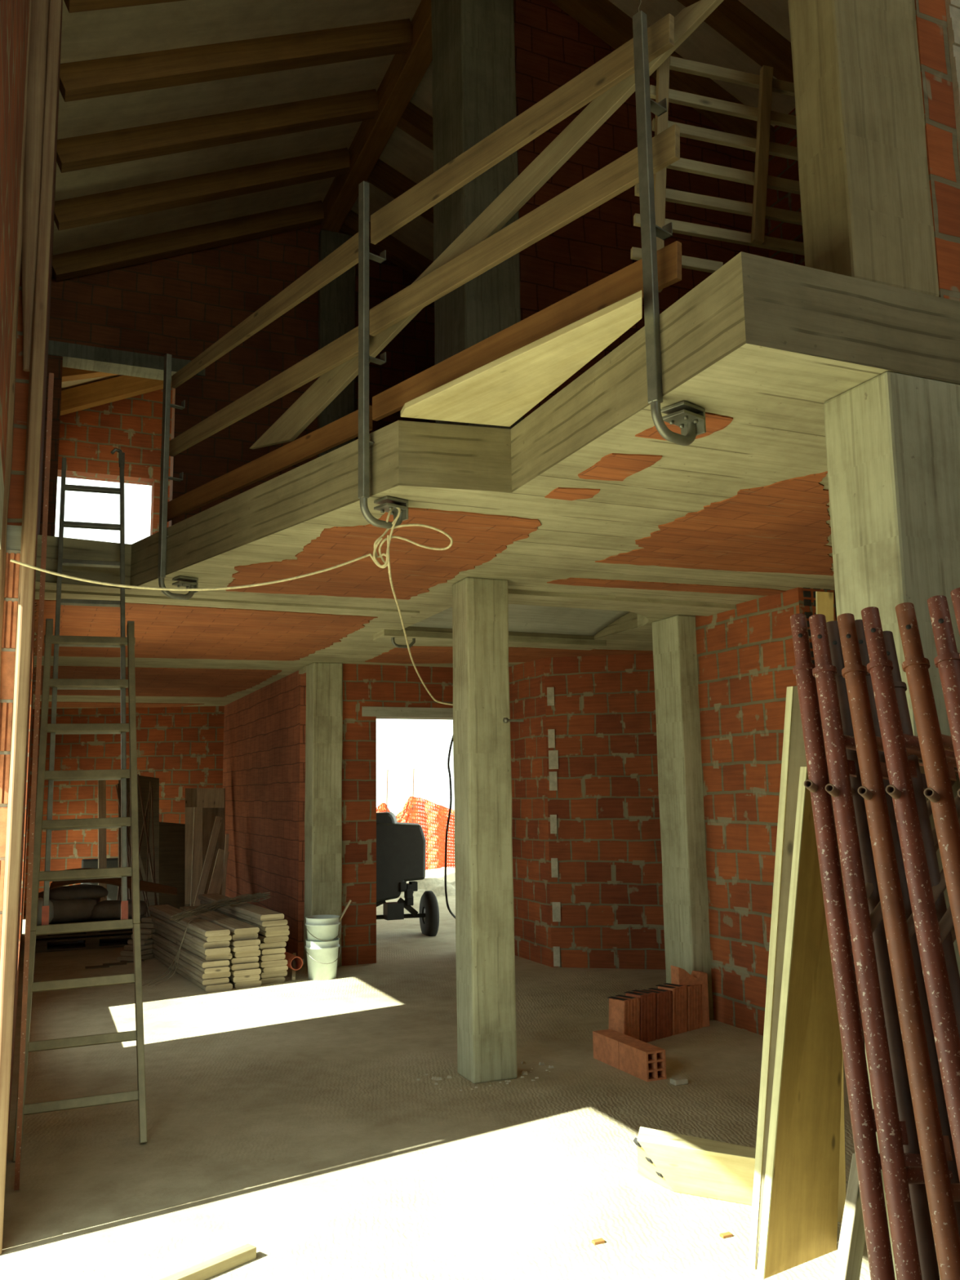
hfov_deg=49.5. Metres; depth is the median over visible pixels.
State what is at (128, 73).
rafter
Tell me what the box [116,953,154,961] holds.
plank
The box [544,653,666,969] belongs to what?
wall
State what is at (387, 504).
post
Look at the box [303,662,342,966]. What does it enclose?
concrete pillar
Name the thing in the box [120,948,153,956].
plank
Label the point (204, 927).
plank
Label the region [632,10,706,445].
post
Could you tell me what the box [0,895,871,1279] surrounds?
floor
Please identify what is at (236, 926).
plank
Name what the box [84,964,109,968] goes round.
scrap
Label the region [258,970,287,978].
plank
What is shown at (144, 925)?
plank
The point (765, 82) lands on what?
rack
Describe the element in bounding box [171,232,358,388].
board
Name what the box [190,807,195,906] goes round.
leaning board
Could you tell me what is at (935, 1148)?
metal pole
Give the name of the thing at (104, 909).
sack
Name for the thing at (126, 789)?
bar
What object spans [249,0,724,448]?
board
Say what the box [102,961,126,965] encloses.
scrap
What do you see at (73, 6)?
rafter
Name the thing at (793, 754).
leaning board
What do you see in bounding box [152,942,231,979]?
plank
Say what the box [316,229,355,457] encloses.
concrete pillar
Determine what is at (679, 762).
concrete pillar
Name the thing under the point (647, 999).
brick
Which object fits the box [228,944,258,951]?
plank
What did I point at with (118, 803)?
bar
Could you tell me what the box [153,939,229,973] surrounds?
plank
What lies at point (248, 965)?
plank
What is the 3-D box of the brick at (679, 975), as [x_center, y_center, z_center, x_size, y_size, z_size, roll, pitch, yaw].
[1.476,2.498,7.315,0.240,0.418,0.100,3,-9,-23]
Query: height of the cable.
2.475 m
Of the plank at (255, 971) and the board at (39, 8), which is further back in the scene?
the plank at (255, 971)
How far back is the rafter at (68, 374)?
11.49 m
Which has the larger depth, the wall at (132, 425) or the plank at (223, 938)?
the wall at (132, 425)
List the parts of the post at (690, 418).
post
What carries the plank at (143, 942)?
on the plank at (129, 947)
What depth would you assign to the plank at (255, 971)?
9.04 m
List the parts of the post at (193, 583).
post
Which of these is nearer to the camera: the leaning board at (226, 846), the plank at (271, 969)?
the plank at (271, 969)
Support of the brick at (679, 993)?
on the floor
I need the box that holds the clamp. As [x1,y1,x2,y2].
[391,637,415,648]
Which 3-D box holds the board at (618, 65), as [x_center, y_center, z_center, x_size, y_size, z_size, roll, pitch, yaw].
[0.083,-2.066,4.334,0.028,0.148,1.789,7,-11,-41]
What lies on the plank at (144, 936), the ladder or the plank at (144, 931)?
the plank at (144, 931)
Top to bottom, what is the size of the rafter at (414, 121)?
1.240 m
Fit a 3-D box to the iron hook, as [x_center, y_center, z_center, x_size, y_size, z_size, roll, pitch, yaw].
[0.204,0.483,6.263,0.130,0.032,0.034,3,-9,-23]
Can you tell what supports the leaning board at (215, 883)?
on the floor
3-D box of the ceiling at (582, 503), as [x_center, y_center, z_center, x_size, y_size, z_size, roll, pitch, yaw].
[-0.675,0.132,10.691,7.230,0.340,15.270,3,-9,-23]
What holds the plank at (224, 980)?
on the plank at (226, 986)
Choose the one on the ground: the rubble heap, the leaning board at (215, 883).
the rubble heap
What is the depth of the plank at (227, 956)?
9.18 m
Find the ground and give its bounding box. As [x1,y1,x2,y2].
[390,809,454,870]
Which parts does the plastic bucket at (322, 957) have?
handle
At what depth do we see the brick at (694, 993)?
7.23 m
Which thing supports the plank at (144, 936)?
on the plank at (143, 942)
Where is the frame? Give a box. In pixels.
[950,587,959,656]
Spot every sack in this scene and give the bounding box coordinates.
[25,897,53,925]
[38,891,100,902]
[48,884,108,900]
[48,898,97,923]
[90,899,147,919]
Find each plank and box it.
[0,0,61,1254]
[97,780,106,901]
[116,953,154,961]
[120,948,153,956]
[124,943,153,950]
[127,938,153,945]
[130,933,152,939]
[139,922,154,928]
[140,927,155,933]
[141,916,152,922]
[148,904,230,937]
[150,911,231,942]
[150,915,230,948]
[151,922,230,955]
[151,933,229,968]
[151,948,229,985]
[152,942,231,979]
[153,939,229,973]
[154,954,232,991]
[155,928,231,960]
[179,905,259,934]
[198,893,284,920]
[200,899,287,926]
[202,905,288,931]
[226,955,258,964]
[227,961,259,970]
[227,974,260,982]
[228,938,260,946]
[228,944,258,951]
[228,979,261,988]
[229,932,257,940]
[229,968,261,976]
[230,949,260,957]
[257,929,289,937]
[257,933,288,942]
[257,941,286,949]
[257,953,285,961]
[257,959,287,967]
[257,965,288,972]
[258,946,285,955]
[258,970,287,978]
[259,976,284,983]
[832,1153,865,1279]
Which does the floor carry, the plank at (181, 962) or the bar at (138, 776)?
the bar at (138, 776)
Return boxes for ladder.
[13,448,147,1161]
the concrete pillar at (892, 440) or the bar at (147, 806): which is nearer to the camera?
the concrete pillar at (892, 440)
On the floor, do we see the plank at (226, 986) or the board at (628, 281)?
the plank at (226, 986)
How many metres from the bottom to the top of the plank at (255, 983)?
0.047 m
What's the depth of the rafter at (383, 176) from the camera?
10.28 m
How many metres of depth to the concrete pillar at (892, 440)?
3.30 m
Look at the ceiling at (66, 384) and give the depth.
12.48 m
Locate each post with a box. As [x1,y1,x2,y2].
[157,353,198,599]
[358,181,408,528]
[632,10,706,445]
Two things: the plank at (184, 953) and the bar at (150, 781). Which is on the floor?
the bar at (150, 781)
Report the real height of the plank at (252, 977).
0.049 m
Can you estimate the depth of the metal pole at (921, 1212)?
2.67 m
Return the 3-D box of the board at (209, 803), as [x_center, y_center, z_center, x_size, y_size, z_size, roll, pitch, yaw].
[-3.675,2.857,13.893,0.535,1.758,0.803,2,-9,-16]
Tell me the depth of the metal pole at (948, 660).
2.50 m
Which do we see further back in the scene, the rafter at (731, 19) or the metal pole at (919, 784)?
the rafter at (731, 19)
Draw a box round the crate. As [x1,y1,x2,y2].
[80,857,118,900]
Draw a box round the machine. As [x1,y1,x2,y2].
[376,811,439,936]
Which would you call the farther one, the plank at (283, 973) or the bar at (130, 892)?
the bar at (130, 892)
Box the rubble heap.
[398,877,455,897]
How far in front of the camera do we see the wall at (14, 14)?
4.12 m
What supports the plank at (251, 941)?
on the plank at (250, 948)
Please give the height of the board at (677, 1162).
0.235 m
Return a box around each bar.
[115,784,131,866]
[116,783,132,893]
[116,791,129,900]
[118,803,120,900]
[120,779,131,861]
[126,789,128,899]
[126,804,130,866]
[126,828,131,899]
[128,826,148,916]
[130,793,151,892]
[137,773,157,905]
[138,864,151,915]
[144,781,151,915]
[151,786,155,905]
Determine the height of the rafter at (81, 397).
0.900 m
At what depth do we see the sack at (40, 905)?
11.30 m
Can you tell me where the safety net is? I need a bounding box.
[376,768,454,870]
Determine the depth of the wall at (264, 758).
12.10 m
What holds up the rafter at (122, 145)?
attached to the ceiling at (88, 35)
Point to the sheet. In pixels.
(148, 886)
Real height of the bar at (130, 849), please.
1.952 m
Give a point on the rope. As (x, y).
(389, 537)
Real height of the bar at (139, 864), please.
1.680 m
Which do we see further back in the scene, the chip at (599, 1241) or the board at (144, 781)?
the board at (144, 781)
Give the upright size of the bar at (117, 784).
1.834 m
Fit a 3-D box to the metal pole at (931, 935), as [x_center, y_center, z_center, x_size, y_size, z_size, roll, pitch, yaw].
[1.474,1.014,2.515,1.257,2.278,0.657,3,-9,-23]
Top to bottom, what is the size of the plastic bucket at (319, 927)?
0.340 m
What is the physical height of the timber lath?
3.448 m
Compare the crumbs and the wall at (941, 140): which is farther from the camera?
the crumbs
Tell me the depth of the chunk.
5.86 m
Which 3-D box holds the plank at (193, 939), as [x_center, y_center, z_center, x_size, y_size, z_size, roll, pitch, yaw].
[-2.825,2.781,9.997,0.226,0.048,2.364,4,-9,-28]
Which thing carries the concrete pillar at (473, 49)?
on the ceiling at (582, 503)
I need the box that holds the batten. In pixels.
[159,1243,256,1279]
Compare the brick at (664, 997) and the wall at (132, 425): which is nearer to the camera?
the brick at (664, 997)
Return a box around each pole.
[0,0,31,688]
[790,613,958,1279]
[808,613,959,1279]
[826,620,959,1279]
[836,613,959,1279]
[854,619,959,1235]
[861,606,959,1182]
[882,631,959,1037]
[895,602,959,955]
[927,595,959,796]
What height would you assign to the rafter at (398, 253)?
1.240 m
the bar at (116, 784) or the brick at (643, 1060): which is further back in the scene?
the bar at (116, 784)
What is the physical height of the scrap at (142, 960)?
0.012 m
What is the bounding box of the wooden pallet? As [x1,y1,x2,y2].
[35,914,146,952]
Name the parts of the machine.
frame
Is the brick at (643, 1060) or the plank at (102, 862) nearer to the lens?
the brick at (643, 1060)
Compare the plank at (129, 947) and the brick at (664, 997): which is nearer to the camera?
the brick at (664, 997)
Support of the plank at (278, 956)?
on the plank at (283, 962)
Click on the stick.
(350, 900)
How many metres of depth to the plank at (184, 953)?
9.31 m
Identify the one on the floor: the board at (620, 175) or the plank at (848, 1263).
the plank at (848, 1263)
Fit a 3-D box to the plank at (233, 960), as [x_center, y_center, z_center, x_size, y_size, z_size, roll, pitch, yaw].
[-2.570,2.940,10.046,0.240,0.047,2.210,4,-9,-28]
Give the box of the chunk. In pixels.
[670,1076,688,1085]
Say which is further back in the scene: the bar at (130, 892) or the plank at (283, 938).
the bar at (130, 892)
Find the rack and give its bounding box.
[630,55,804,292]
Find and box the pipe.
[284,951,302,970]
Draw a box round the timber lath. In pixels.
[13,373,53,1190]
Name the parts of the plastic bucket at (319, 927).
handle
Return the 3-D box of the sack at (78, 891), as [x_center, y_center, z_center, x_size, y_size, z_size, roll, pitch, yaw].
[-4.599,2.878,11.865,0.643,0.164,0.519,7,-11,-43]
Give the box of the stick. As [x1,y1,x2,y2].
[338,899,351,922]
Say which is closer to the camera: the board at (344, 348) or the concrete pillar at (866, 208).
the concrete pillar at (866, 208)
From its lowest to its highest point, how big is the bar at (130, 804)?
1.935 m
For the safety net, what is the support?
on the ground
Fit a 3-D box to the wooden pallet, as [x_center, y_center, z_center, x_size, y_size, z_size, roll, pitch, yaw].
[-4.452,3.328,11.904,1.200,0.267,0.980,3,-9,-23]
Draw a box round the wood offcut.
[292,952,296,980]
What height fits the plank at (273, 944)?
0.047 m
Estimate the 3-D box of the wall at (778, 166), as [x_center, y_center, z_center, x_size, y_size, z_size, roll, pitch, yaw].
[3.099,-2.546,6.606,0.301,3.668,18.000,3,-9,-23]
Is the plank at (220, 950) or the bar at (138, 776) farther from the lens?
the bar at (138, 776)
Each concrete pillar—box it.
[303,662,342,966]
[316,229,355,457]
[431,0,523,429]
[452,577,517,1083]
[652,614,713,1019]
[787,0,939,296]
[822,371,959,1279]
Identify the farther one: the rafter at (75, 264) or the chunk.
the rafter at (75, 264)
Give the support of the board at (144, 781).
on the floor
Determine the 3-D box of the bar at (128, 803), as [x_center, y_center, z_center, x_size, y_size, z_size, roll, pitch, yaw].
[-4.606,2.827,13.414,0.022,1.718,1.031,1,-8,-11]
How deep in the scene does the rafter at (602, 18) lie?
7.85 m
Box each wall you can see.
[0,0,62,1168]
[23,706,224,915]
[40,224,435,536]
[57,386,172,535]
[222,670,306,959]
[341,663,453,965]
[508,657,551,967]
[513,0,768,418]
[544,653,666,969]
[693,587,862,1035]
[765,107,804,266]
[914,0,959,301]
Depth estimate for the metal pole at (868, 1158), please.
2.62 m
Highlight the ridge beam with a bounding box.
[320,0,432,232]
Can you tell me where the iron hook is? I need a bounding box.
[502,717,523,723]
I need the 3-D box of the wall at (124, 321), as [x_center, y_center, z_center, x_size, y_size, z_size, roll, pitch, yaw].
[-1.875,-2.358,10.883,5.500,4.678,0.270,3,-9,-23]
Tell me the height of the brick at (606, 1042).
0.160 m
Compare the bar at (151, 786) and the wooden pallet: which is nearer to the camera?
the wooden pallet
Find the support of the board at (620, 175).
attached to the post at (690, 418)
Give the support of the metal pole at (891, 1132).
on the floor
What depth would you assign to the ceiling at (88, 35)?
8.35 m
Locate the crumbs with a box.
[416,1061,554,1091]
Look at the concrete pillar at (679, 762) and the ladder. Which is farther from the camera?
the concrete pillar at (679, 762)
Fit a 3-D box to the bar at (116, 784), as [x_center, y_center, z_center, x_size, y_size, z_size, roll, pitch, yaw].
[-4.530,2.780,13.453,0.017,1.819,1.059,6,-11,-40]
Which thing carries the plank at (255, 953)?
on the plank at (233, 960)
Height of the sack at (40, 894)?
0.325 m
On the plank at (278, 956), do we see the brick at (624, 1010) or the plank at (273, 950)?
the plank at (273, 950)
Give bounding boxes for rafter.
[52,200,324,281]
[53,147,349,231]
[56,88,378,173]
[59,18,413,102]
[60,375,171,415]
[62,366,117,382]
[63,0,185,13]
[340,209,432,277]
[366,159,433,223]
[396,102,433,151]
[549,0,774,155]
[677,0,793,82]
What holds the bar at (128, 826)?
on the floor
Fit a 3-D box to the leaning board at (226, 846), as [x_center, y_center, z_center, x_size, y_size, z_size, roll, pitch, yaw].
[-3.175,3.013,12.923,0.044,1.171,0.702,0,-8,-9]
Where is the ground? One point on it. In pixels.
(395, 813)
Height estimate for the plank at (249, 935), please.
0.050 m
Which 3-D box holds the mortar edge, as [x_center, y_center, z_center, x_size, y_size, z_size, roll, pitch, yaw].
[1.653,-2.978,3.768,0.070,3.750,0.050,3,-9,-23]
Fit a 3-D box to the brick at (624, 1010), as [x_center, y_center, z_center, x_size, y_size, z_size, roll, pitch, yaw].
[0.937,2.502,6.842,0.178,0.291,0.166,7,-11,-41]
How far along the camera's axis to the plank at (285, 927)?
9.32 m
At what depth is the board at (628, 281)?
4.05 m
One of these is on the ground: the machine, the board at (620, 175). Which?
the machine
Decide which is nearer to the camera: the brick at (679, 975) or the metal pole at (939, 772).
the metal pole at (939, 772)
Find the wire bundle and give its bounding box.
[142,892,271,986]
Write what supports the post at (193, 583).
attached to the ceiling at (582, 503)
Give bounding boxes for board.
[21,0,48,371]
[118,775,159,916]
[159,822,185,909]
[167,404,372,521]
[168,325,358,456]
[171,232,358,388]
[184,787,225,906]
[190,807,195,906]
[193,816,222,906]
[207,848,229,893]
[221,834,229,895]
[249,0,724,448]
[369,124,679,336]
[370,13,674,244]
[372,240,681,421]
[633,1126,755,1205]
[747,685,807,1270]
[756,766,846,1279]
[815,591,845,1222]
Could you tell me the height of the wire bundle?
0.679 m
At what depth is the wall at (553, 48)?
7.67 m
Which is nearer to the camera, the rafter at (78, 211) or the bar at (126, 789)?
the rafter at (78, 211)
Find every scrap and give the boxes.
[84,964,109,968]
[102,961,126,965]
[120,959,143,963]
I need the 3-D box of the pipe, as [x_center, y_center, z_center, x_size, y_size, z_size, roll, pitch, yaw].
[-1.867,2.980,9.792,0.120,0.120,0.900,4,-9,-28]
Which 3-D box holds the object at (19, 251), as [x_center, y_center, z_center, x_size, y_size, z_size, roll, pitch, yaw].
[-1.955,-1.217,4.282,0.105,3.475,0.100,3,-9,-23]
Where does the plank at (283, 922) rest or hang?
on the plank at (285, 927)
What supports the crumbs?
on the floor
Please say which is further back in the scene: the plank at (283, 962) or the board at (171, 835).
the board at (171, 835)
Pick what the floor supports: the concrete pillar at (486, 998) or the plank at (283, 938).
the concrete pillar at (486, 998)
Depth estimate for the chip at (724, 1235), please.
3.86 m
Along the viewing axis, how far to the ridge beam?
9.30 m
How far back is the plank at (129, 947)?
10.66 m
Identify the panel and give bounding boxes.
[400,290,642,426]
[410,604,629,635]
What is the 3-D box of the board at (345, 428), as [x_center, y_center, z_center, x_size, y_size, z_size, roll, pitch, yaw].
[-1.250,-0.922,5.724,0.028,0.120,2.197,7,-11,-41]
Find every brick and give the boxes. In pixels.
[592,1029,636,1069]
[607,995,639,1039]
[618,1039,666,1081]
[623,989,656,1042]
[642,987,671,1039]
[655,982,687,1035]
[671,965,709,1026]
[686,984,702,1031]
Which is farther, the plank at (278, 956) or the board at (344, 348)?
the plank at (278, 956)
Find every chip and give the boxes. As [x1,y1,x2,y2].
[591,1238,604,1244]
[719,1231,733,1238]
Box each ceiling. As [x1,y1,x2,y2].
[32,251,959,719]
[53,0,795,262]
[61,374,123,390]
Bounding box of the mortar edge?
[945,0,959,165]
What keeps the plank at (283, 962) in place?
on the plank at (271, 969)
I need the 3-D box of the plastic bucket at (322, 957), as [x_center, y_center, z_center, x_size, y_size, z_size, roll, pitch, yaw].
[-1.427,2.894,9.456,0.331,0.340,0.339,3,-9,-23]
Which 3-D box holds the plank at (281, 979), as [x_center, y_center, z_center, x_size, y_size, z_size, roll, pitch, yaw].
[-2.372,3.169,10.219,0.222,0.044,2.263,4,-9,-28]
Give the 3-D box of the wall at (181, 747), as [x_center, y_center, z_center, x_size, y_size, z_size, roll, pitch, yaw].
[-4.959,2.468,15.221,3.816,2.950,0.300,-1,-8,0]
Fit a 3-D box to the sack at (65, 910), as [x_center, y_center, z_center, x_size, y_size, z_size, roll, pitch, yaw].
[-4.678,3.027,11.694,0.722,0.261,0.538,3,-9,-23]
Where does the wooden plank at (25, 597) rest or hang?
on the floor
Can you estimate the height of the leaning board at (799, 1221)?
1.725 m
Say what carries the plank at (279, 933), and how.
on the plank at (283, 938)
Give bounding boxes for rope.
[9,507,453,705]
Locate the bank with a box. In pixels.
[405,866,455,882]
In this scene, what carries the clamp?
attached to the ceiling at (582, 503)
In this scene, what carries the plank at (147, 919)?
on the plank at (144, 925)
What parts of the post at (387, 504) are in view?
post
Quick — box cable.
[444,735,455,918]
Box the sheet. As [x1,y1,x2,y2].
[48,867,177,895]
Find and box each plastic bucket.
[304,915,341,941]
[304,937,341,980]
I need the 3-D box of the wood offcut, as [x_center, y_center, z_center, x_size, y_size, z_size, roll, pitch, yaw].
[-1.700,2.984,9.525,0.030,0.178,0.423,0,-8,-9]
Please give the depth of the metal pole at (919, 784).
2.71 m
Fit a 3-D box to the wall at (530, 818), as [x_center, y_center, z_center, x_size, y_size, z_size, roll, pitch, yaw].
[0.531,1.728,10.710,0.300,2.950,1.340,3,-9,-23]
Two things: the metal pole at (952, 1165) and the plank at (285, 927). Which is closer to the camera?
the metal pole at (952, 1165)
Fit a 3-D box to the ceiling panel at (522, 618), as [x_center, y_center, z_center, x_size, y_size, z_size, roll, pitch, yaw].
[0.464,-0.331,8.119,1.740,0.320,1.410,3,-9,-23]
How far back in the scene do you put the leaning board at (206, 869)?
12.99 m
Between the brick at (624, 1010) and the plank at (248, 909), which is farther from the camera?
the plank at (248, 909)
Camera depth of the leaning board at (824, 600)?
4.07 m
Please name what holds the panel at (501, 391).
on the ceiling at (582, 503)

